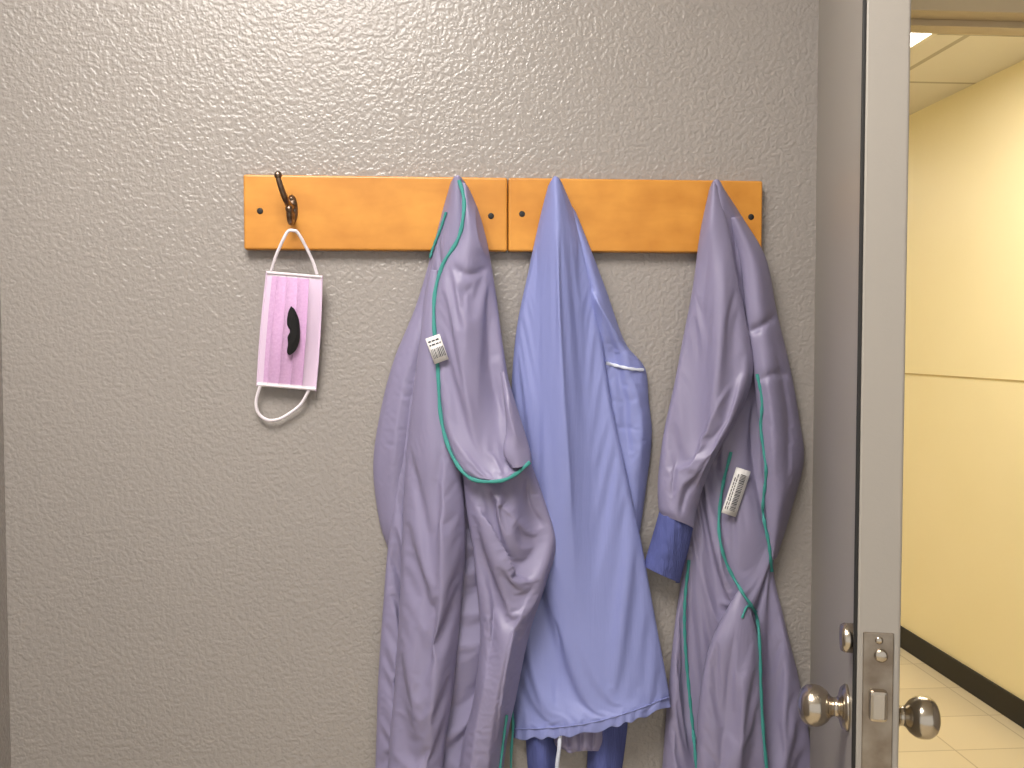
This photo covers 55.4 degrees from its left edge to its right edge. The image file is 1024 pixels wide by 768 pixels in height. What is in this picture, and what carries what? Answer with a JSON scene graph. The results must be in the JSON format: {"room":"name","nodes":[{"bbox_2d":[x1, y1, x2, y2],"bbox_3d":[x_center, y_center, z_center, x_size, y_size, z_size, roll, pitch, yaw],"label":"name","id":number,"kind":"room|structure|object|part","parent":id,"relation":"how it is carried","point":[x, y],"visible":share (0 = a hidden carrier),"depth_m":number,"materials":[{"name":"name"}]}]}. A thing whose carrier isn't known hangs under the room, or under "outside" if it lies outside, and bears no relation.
{"room":"hospital changing room","nodes":[
{"label":"hospital changing room","id":0,"kind":"room"},
{"bbox_2d":[0,286,10,767],"bbox_3d":[-0.752,0.159,0.814,0.120,2.515,1.200,0,2,-4],"label":"wall","id":1,"kind":"structure","parent":0,"point":[5,743],"depth_m":1.41,"materials":[{"name":"grey paint"}]},
{"bbox_2d":[0,0,818,767],"bbox_3d":[-0.198,0.129,1.516,1.330,2.515,0.120,0,2,-4],"label":"wall","id":2,"kind":"structure","parent":0,"point":[195,579],"depth_m":1.44,"materials":[{"name":"grey paint"}]},
{"bbox_2d":[244,171,761,252],"bbox_3d":[-0.005,-0.249,1.421,0.766,0.108,0.066,0,2,-4],"label":"coat rack","id":3,"kind":"object","parent":2,"relation":"attached to","point":[330,213],"visible":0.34,"depth_m":1.43,"materials":[{"name":"brown wood"}]},
{"bbox_2d":[254,229,322,421],"bbox_3d":[-0.324,-0.082,1.405,0.102,0.277,0.048,0,2,-4],"label":"surgical mask","id":4,"kind":"object","parent":3,"relation":"hanging from","point":[291,316],"visible":1,"depth_m":1.41,"materials":[{"name":"pink pleated non-woven fabric"},{"name":"white elastic"},{"name":"black felt"}]},
{"bbox_3d":[-0.318,-0.252,1.410,0.017,0.044,0.004,0,2,-4],"label":"plate","id":5,"kind":"part","parent":3,"relation":"part of","materials":[{"name":"brown metal"}]},
{"bbox_2d":[373,175,555,767],"bbox_3d":[-0.079,0.282,1.417,0.284,1.160,0.097,0,2,3],"label":"gown","id":6,"kind":"object","parent":3,"relation":"hanging from","point":[465,521],"visible":1,"depth_m":1.40,"materials":[{"name":"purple fabric"}]},
{"bbox_3d":[-0.142,-0.021,1.426,0.126,0.541,0.047,0,2,-4],"label":"panel","id":7,"kind":"part","parent":6,"relation":"part of","materials":[{"name":"purple fabric"}]},
{"bbox_2d":[428,338,445,358],"bbox_3d":[-0.106,-0.050,1.375,0.026,0.030,0.001,0,2,-4],"label":"print","id":8,"kind":"object","parent":6,"relation":"attached to","point":[437,346],"depth_m":1.38,"materials":[{"name":"grey paper"}]},
{"bbox_3d":[-0.041,-0.075,1.388,0.139,0.429,0.075,0,2,-4],"label":"sleeve panel","id":9,"kind":"part","parent":6,"relation":"part of","materials":[{"name":"purple fabric"}]},
{"bbox_2d":[459,464,555,767],"bbox_3d":[-0.017,0.482,1.424,0.166,0.742,0.066,0,2,-4],"label":"sleeve","id":10,"kind":"object","parent":6,"relation":"hanging from","point":[507,542],"depth_m":1.41,"materials":[{"name":"fabric"}]},
{"bbox_2d":[510,176,670,767],"bbox_3d":[0.119,0.180,1.444,0.243,0.960,0.071,0,2,-4],"label":"gown","id":11,"kind":"object","parent":3,"relation":"hanging from","point":[593,665],"visible":0.96,"depth_m":1.44,"materials":[{"name":"blue fabric"}]},
{"bbox_2d":[645,179,809,767],"bbox_3d":[0.354,0.297,1.462,0.311,1.193,0.078,0,2,-4],"label":"gown","id":12,"kind":"object","parent":3,"relation":"hanging from","point":[731,462],"visible":1,"depth_m":1.45,"materials":[{"name":"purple fabric"}]},
{"bbox_3d":[0.339,0.589,1.464,0.126,0.562,0.054,0,2,-4],"label":"panel","id":13,"kind":"part","parent":12,"relation":"part of","materials":[{"name":"purple fabric"}]},
{"bbox_2d":[725,474,745,511],"bbox_3d":[0.335,0.163,1.461,0.033,0.057,0.001,0,2,-4],"label":"print","id":14,"kind":"object","parent":12,"relation":"attached to","point":[735,501],"depth_m":1.46,"materials":[{"name":"grey"}]},
{"bbox_2d":[898,647,1023,767],"bbox_3d":[-0.279,1.289,4.460,4.500,0.050,12.300,0,2,-4],"label":"floor","id":15,"kind":"structure","parent":0,"point":[972,734],"depth_m":3.62,"materials":[{"name":"tile"}]},
{"bbox_2d":[901,60,1023,700],"bbox_3d":[1.779,-0.076,6.383,0.100,2.515,8.460,0,2,-4],"label":"wall","id":16,"kind":"structure","parent":0,"point":[962,571],"depth_m":4.07,"materials":[{"name":"yellow paint"}]},
{"bbox_2d":[900,626,1023,727],"bbox_3d":[1.723,1.131,6.430,0.012,0.100,8.460,0,2,-4],"label":"baseboard","id":17,"kind":"structure","parent":16,"relation":"attached to","point":[1009,705],"depth_m":4.07,"materials":[{"name":"black rubber"}]},
{"bbox_2d":[905,373,1023,381],"bbox_3d":[1.729,-0.124,6.377,0.007,0.006,8.460,0,2,-4],"label":"trim","id":18,"kind":"structure","parent":16,"relation":"attached to","point":[905,373],"depth_m":4.05,"materials":[{"name":"brown paint"}]},
{"bbox_2d":[909,34,1023,114],"bbox_3d":[-0.279,-1.274,4.352,4.500,0.050,12.300,0,2,-4],"label":"ceiling","id":19,"kind":"structure","parent":0,"point":[942,66],"depth_m":3.71,"materials":[{"name":"tile"}]},
{"bbox_2d":[910,33,936,50],"bbox_3d":[1.133,-1.185,3.041,0.660,0.018,1.210,0,2,-4],"label":"ceiling light","id":20,"kind":"object","parent":19,"relation":"in","point":[916,39],"depth_m":3.37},
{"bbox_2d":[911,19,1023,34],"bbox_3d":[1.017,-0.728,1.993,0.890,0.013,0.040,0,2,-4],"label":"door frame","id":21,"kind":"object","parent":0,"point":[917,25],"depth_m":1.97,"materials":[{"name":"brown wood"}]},
{"bbox_3d":[1.765,0.105,2.084,0.570,2.515,0.120,0,2,-4],"label":"wall","id":22,"kind":"structure","parent":0,"visible":0},
{"bbox_2d":[911,0,1023,35],"bbox_3d":[1.017,-0.784,1.990,0.940,0.100,0.140,0,2,-4],"label":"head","id":23,"kind":"object","parent":22,"relation":"attached to","point":[974,10],"visible":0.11,"depth_m":1.92},
{"bbox_3d":[0.561,0.291,2.001,0.025,2.150,0.140,0,2,-4],"label":"door frame","id":24,"kind":"structure","parent":0,"visible":0},
{"bbox_2d":[809,0,910,767],"bbox_3d":[0.480,0.346,1.483,0.044,2.060,0.900,0,2,12],"label":"door","id":25,"kind":"structure","parent":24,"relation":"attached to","point":[888,28],"depth_m":1.07,"materials":[{"name":"grey paint"}]},
{"bbox_2d":[797,683,850,731],"bbox_3d":[0.355,0.368,1.116,0.055,0.053,0.053,0,2,12],"label":"handle","id":26,"kind":"object","parent":25,"relation":"attached to","point":[816,706],"visible":1,"depth_m":1.10,"materials":[{"name":"silver metal"}]},
{"bbox_2d":[839,623,852,652],"bbox_3d":[0.366,0.278,1.066,0.015,0.032,0.032,0,2,12],"label":"rose","id":27,"kind":"object","parent":25,"relation":"attached to","point":[845,629],"visible":0.96,"depth_m":1.05,"materials":[{"name":"silver metal"}]},
{"bbox_2d":[851,0,866,767],"bbox_3d":[0.368,0.364,1.050,0.004,2.045,0.005,0,2,11],"label":"edge gasket","id":28,"kind":"object","parent":25,"relation":"attached to","point":[864,3],"visible":1,"depth_m":1.03,"materials":[{"name":"black rubber"}]},
{"bbox_2d":[861,632,893,767],"bbox_3d":[0.390,0.386,1.044,0.031,0.242,0.005,0,2,11],"label":"lock faceplate","id":29,"kind":"object","parent":25,"relation":"attached to","point":[876,743],"visible":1,"depth_m":1.04,"materials":[{"name":"silver metal"}]},
{"bbox_2d":[868,688,887,721],"bbox_3d":[0.389,0.342,1.037,0.019,0.034,0.013,0,2,12],"label":"latch bolt","id":30,"kind":"object","parent":29,"relation":"attached to","point":[877,698],"visible":1,"depth_m":1.03,"materials":[{"name":"silver metal"}]},
{"bbox_2d":[875,637,882,643],"bbox_3d":[0.390,0.273,1.036,0.008,0.008,0.002,0,2,11],"label":"screw","id":31,"kind":"object","parent":29,"relation":"attached to","point":[878,640],"visible":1,"depth_m":1.03,"materials":[{"name":"silver metal"}]},
{"bbox_2d":[874,649,887,662],"bbox_3d":[0.392,0.289,1.036,0.014,0.014,0.005,1,2,12],"label":"cylinder","id":32,"kind":"object","parent":29,"relation":"attached to","point":[880,655],"visible":1,"depth_m":1.03,"materials":[{"name":"silver metal"}]},
{"bbox_2d":[899,695,940,739],"bbox_3d":[0.452,0.374,1.097,0.055,0.053,0.053,0,2,11],"label":"handle","id":33,"kind":"object","parent":25,"relation":"attached to","point":[920,715],"visible":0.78,"depth_m":1.08,"materials":[{"name":"silver metal"}]}
]}

